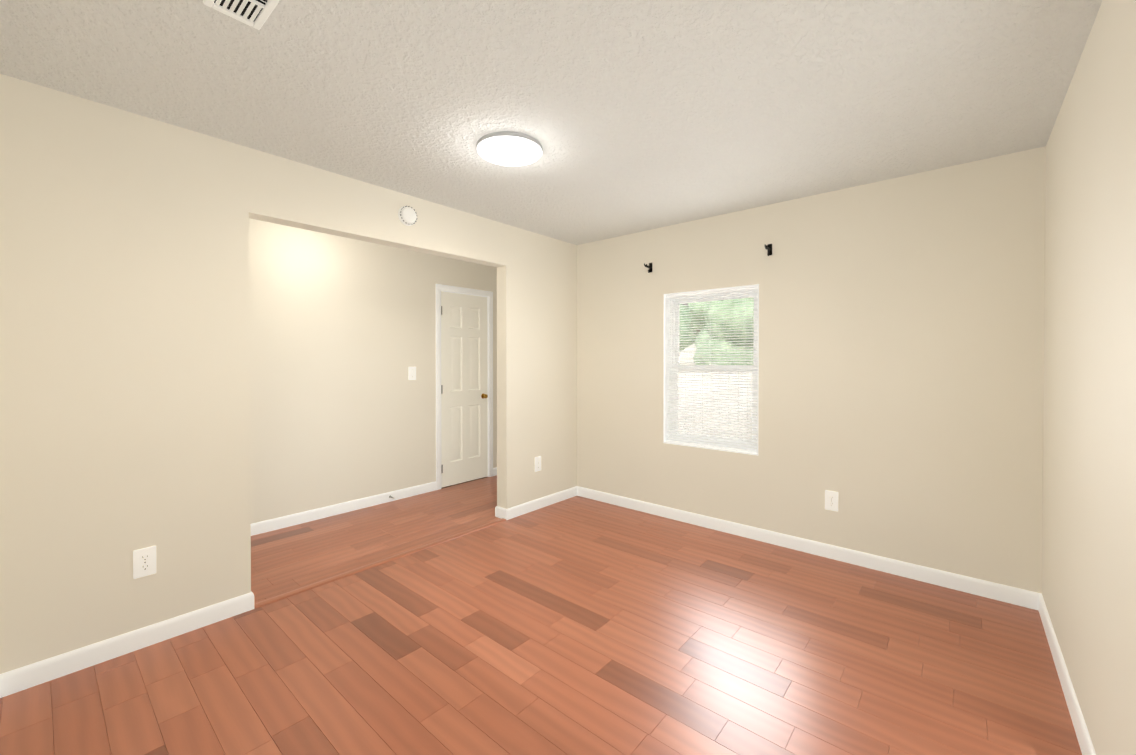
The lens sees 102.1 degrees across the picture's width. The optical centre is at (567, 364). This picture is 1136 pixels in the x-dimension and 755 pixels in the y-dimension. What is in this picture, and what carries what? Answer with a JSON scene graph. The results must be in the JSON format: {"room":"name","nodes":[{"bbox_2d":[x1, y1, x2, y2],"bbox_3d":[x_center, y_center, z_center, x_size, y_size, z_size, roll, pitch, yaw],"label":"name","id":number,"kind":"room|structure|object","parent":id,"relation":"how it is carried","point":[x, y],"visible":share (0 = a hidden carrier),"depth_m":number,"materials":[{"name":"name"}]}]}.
{"room":"empty living room","nodes":[
{"label":"empty living room","id":0,"kind":"room"},
{"bbox_2d":[0,74,576,673],"bbox_3d":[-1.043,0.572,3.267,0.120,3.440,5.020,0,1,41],"label":"wall","id":1,"kind":"structure","parent":0,"point":[124,334],"depth_m":2.13,"materials":[{"name":"paint"}]},
{"bbox_2d":[0,672,7,697],"bbox_3d":[-1.032,1.270,0.763,3.168,0.089,0.012,0,1,41],"label":"baseboard","id":2,"kind":"structure","parent":1,"relation":"attached to","point":[4,676],"depth_m":1.80,"materials":[{"name":"white wood"}]},
{"bbox_2d":[8,591,253,694],"bbox_3d":[-1.944,1.258,2.123,0.012,0.089,0.842,0,1,41],"label":"baseboard","id":3,"kind":"structure","parent":1,"relation":"attached to","point":[60,664],"depth_m":2.06,"materials":[{"name":"white wood"}]},
{"bbox_2d":[133,546,155,578],"bbox_3d":[-1.949,0.912,2.116,0.010,0.129,0.078,0,1,41],"label":"electrical outlet","id":4,"kind":"object","parent":1,"relation":"attached to","point":[144,561],"visible":1,"depth_m":2.11,"materials":[{"name":"white plastic"}]},
{"bbox_2d":[398,206,416,225],"bbox_3d":[-1.072,-1.001,3.090,0.047,0.128,0.128,0,1,41],"label":"smoke detector","id":5,"kind":"object","parent":1,"relation":"attached to","point":[407,215],"visible":1,"depth_m":3.07,"materials":[{"name":"white plastic"}]},
{"bbox_2d":[495,506,503,517],"bbox_3d":[-0.035,1.236,4.547,0.012,0.089,1.772,0,1,41],"label":"baseboard","id":6,"kind":"structure","parent":1,"relation":"attached to","point":[499,511],"depth_m":3.84,"materials":[{"name":"white wood"}]},
{"bbox_2d":[535,456,540,471],"bbox_3d":[-0.265,0.884,4.075,0.010,0.129,0.078,0,1,41],"label":"electrical outlet","id":7,"kind":"object","parent":1,"relation":"attached to","point":[538,463],"visible":1,"depth_m":4.07,"materials":[{"name":"white plastic"}]},
{"bbox_2d":[504,486,575,519],"bbox_3d":[-0.221,1.240,4.128,0.012,0.089,0.892,0,1,41],"label":"baseboard","id":8,"kind":"structure","parent":1,"relation":"attached to","point":[530,506],"depth_m":4.07,"materials":[{"name":"white wood"}]},
{"bbox_2d":[249,218,496,523],"bbox_3d":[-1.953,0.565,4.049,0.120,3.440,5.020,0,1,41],"label":"wall","id":9,"kind":"structure","parent":0,"point":[342,334],"depth_m":3.95,"materials":[{"name":"paint"}]},
{"bbox_2d":[251,481,436,535],"bbox_3d":[-2.439,1.246,3.388,0.012,0.089,3.375,0,1,41],"label":"baseboard","id":10,"kind":"structure","parent":9,"relation":"attached to","point":[298,518],"depth_m":3.92,"materials":[{"name":"white wood"}]},
{"bbox_2d":[408,367,415,379],"bbox_3d":[-1.506,0.088,4.455,0.023,0.129,0.078,0,1,41],"label":"light switch","id":11,"kind":"object","parent":9,"relation":"attached to","point":[411,373],"visible":1,"depth_m":4.45,"materials":[{"name":"white plastic"}]},
{"bbox_2d":[441,291,487,487],"bbox_3d":[-1.099,0.259,4.936,0.093,2.020,0.617,0,1,41],"label":"door","id":12,"kind":"structure","parent":9,"relation":"in","point":[464,390],"depth_m":4.93,"materials":[{"name":"white paint"}]},
{"bbox_2d":[436,284,492,489],"bbox_3d":[-1.142,0.229,4.977,0.136,2.095,0.740,0,1,41],"label":"door frame","id":13,"kind":"structure","parent":9,"relation":"attached to","point":[461,290],"depth_m":4.86,"materials":[{"name":"white wood"}]},
{"bbox_2d":[493,467,496,475],"bbox_3d":[-0.562,1.226,5.572,0.012,0.089,0.905,0,1,41],"label":"baseboard","id":14,"kind":"structure","parent":9,"relation":"attached to","point":[494,471],"depth_m":5.25,"materials":[{"name":"white wood"}]},
{"bbox_2d":[0,475,1081,754],"bbox_3d":[-0.482,1.446,2.792,5.240,0.300,5.260,0,1,41],"label":"floor","id":15,"kind":"structure","parent":0,"point":[578,626],"depth_m":2.03,"materials":[{"name":"brown wood"}]},
{"bbox_2d":[254,518,505,608],"bbox_3d":[-1.106,1.290,3.130,0.055,0.010,1.774,0,1,41],"label":"threshold","id":16,"kind":"object","parent":15,"relation":"on","point":[313,585],"visible":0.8,"depth_m":2.91,"materials":[{"name":"brown wood"}]},
{"bbox_2d":[0,0,1101,244],"bbox_3d":[-0.482,-1.194,2.768,5.240,0.100,5.260,0,1,41],"label":"ceiling","id":17,"kind":"structure","parent":0,"point":[632,116],"depth_m":1.88,"materials":[{"name":"paint"}]},
{"bbox_2d":[203,0,279,29],"bbox_3d":[-0.967,-1.126,1.384,0.320,0.011,0.153,0,1,41],"label":"ceiling vent","id":18,"kind":"object","parent":17,"relation":"in","point":[257,12],"visible":1,"depth_m":1.46,"materials":[{"name":"white plastic"}]},
{"bbox_2d":[476,131,542,165],"bbox_3d":[-0.306,-1.114,2.414,0.344,0.053,0.344,0,1,41],"label":"lamp","id":19,"kind":"object","parent":17,"relation":"attached to","point":[506,148],"visible":1,"depth_m":2.34,"materials":[{"name":"white plastic"}]},
{"bbox_2d":[577,146,1045,593],"bbox_3d":[1.342,0.070,3.506,3.420,2.440,0.150,0,1,41],"label":"wall","id":20,"kind":"structure","parent":0,"point":[901,358],"depth_m":2.93,"materials":[{"name":"paint"}]},
{"bbox_2d":[644,263,651,272],"bbox_3d":[0.678,-0.823,3.903,0.032,0.093,0.118,0,1,41],"label":"curtain bracket","id":21,"kind":"object","parent":20,"relation":"attached to","point":[649,267],"visible":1,"depth_m":3.92,"materials":[{"name":"black metal"}]},
{"bbox_2d":[663,284,758,455],"bbox_3d":[1.149,0.040,3.672,0.780,1.256,0.148,0,1,41],"label":"window","id":22,"kind":"structure","parent":20,"relation":"in","point":[665,368],"depth_m":3.75,"materials":[{"name":"white plastic"}]},
{"bbox_2d":[666,286,757,452],"bbox_3d":[1.122,0.038,3.642,0.757,1.233,0.039,0,1,41],"label":"window blinds","id":23,"kind":"object","parent":22,"relation":"attached to","point":[709,293],"visible":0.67,"depth_m":3.62,"materials":[{"name":"white plastic"}]},
{"bbox_2d":[765,244,771,255],"bbox_3d":[1.420,-0.818,3.266,0.032,0.093,0.118,0,1,41],"label":"curtain bracket","id":24,"kind":"object","parent":20,"relation":"attached to","point":[768,247],"visible":1,"depth_m":3.29,"materials":[{"name":"black metal"}]},
{"bbox_2d":[576,486,1031,608],"bbox_3d":[1.285,1.246,3.460,3.168,0.089,0.012,0,1,41],"label":"baseboard","id":25,"kind":"structure","parent":20,"relation":"attached to","point":[1004,593],"depth_m":3.03,"materials":[{"name":"white wood"}]},
{"bbox_2d":[825,490,837,511],"bbox_3d":[1.753,0.909,3.056,0.078,0.129,0.010,0,1,41],"label":"electrical outlet","id":26,"kind":"object","parent":20,"relation":"attached to","point":[831,500],"visible":1,"depth_m":3.05,"materials":[{"name":"white plastic"}]},
{"bbox_2d":[1042,0,1135,754],"bbox_3d":[1.337,0.093,0.969,0.120,2.440,3.707,0,1,41],"label":"wall","id":27,"kind":"structure","parent":0,"point":[1089,515],"depth_m":1.47,"materials":[{"name":"paint"}]},
{"bbox_2d":[1032,591,1095,754],"bbox_3d":[1.332,1.267,1.075,0.012,0.089,3.567,0,1,41],"label":"baseboard","id":28,"kind":"structure","parent":27,"relation":"attached to","point":[1085,743],"depth_m":1.81,"materials":[{"name":"white wood"}]},
{"label":"outside","id":29,"kind":"structure","parent":0,"visible":0},
{"bbox_3d":[16.789,1.533,20.866,64.000,0.100,46.295,0,1,41],"label":"ground","id":30,"kind":"structure","parent":29,"visible":0},
{"bbox_2d":[679,303,696,364],"bbox_3d":[11.890,-1.104,16.675,16.800,5.250,7.800,0,1,41],"label":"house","id":31,"kind":"structure","parent":30,"relation":"on","point":[688,353],"depth_m":18.21,"materials":[{"name":"white"}]},
{"bbox_2d":[679,304,696,349],"bbox_3d":[3.247,-0.293,15.965,2.598,3.639,2.187,0,1,41],"label":"tree","id":32,"kind":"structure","parent":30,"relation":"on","point":[684,313],"depth_m":15.06,"materials":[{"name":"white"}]},
{"bbox_2d":[688,303,738,420],"bbox_3d":[3.930,-0.444,10.376,2.309,4.044,2.534,0,1,41],"label":"tree","id":33,"kind":"object","parent":30,"relation":"on","point":[689,304],"depth_m":10.48,"materials":[{"name":"green plant"}]},
{"bbox_2d":[678,371,751,440],"bbox_3d":[1.554,0.802,8.473,15.036,1.585,0.060,0,1,41],"label":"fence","id":34,"kind":"object","parent":30,"relation":"on","point":[714,403],"depth_m":7.65,"materials":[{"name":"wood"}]},
{"bbox_2d":[690,298,753,377],"bbox_3d":[3.781,-0.046,9.804,2.226,3.257,2.377,0,1,41],"label":"tree","id":35,"kind":"object","parent":30,"relation":"on","point":[720,305],"depth_m":9.16,"materials":[{"name":"green plant"}]}
]}

